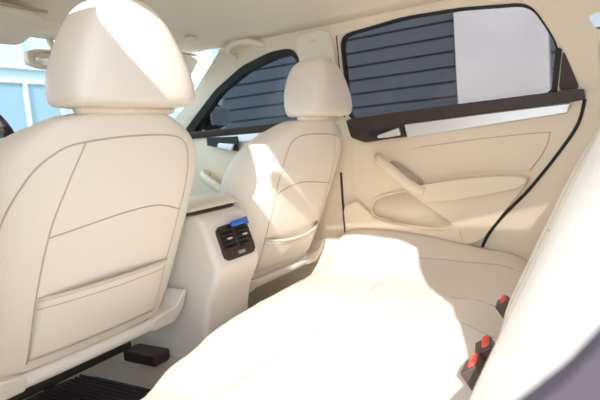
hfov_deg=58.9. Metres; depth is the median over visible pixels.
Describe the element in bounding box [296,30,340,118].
pillar cover
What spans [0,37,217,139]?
windshield
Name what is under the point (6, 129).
steering wheel
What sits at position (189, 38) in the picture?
clip
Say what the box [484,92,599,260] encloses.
trim
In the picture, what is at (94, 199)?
seat
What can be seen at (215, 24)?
ceiling
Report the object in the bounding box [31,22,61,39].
trim
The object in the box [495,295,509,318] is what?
seat belt buckle
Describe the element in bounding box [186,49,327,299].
door
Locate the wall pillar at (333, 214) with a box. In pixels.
[324,120,355,257]
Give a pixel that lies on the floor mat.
(83, 387)
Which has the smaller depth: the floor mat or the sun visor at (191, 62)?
the floor mat
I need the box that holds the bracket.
[123,343,169,366]
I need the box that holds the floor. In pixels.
[24,298,262,399]
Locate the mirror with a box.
[22,38,53,69]
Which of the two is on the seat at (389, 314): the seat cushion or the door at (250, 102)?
the seat cushion
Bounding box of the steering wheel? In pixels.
[0,114,14,137]
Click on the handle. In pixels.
(260, 44)
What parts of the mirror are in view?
glass, stem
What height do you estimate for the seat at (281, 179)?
0.882 m
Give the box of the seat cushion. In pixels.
[141,228,527,399]
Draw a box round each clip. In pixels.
[184,36,196,40]
[230,216,248,226]
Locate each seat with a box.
[0,0,195,399]
[141,127,599,399]
[219,58,351,291]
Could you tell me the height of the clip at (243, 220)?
0.023 m
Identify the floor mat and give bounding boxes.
[25,374,151,399]
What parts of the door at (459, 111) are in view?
door handle, handle lever, grab pull, belt trim, door panel, armrest, armrest, quarter trim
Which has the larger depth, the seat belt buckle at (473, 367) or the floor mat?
the floor mat
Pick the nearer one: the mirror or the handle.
the mirror
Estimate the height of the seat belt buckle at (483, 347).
0.122 m
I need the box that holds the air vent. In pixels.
[215,224,254,260]
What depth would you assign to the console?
1.39 m
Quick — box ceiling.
[0,0,444,52]
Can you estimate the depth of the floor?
1.48 m
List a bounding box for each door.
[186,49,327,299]
[336,0,586,247]
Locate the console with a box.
[131,194,257,356]
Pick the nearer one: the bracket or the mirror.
the bracket
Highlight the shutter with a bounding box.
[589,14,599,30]
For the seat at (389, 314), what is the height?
0.770 m
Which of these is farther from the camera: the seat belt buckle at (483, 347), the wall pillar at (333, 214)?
the wall pillar at (333, 214)
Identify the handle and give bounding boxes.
[225,39,265,59]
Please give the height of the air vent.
0.090 m
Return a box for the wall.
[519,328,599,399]
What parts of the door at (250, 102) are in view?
grab pull, door handle, handle lever, belt trim, door panel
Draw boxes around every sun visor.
[0,1,47,44]
[182,52,197,73]

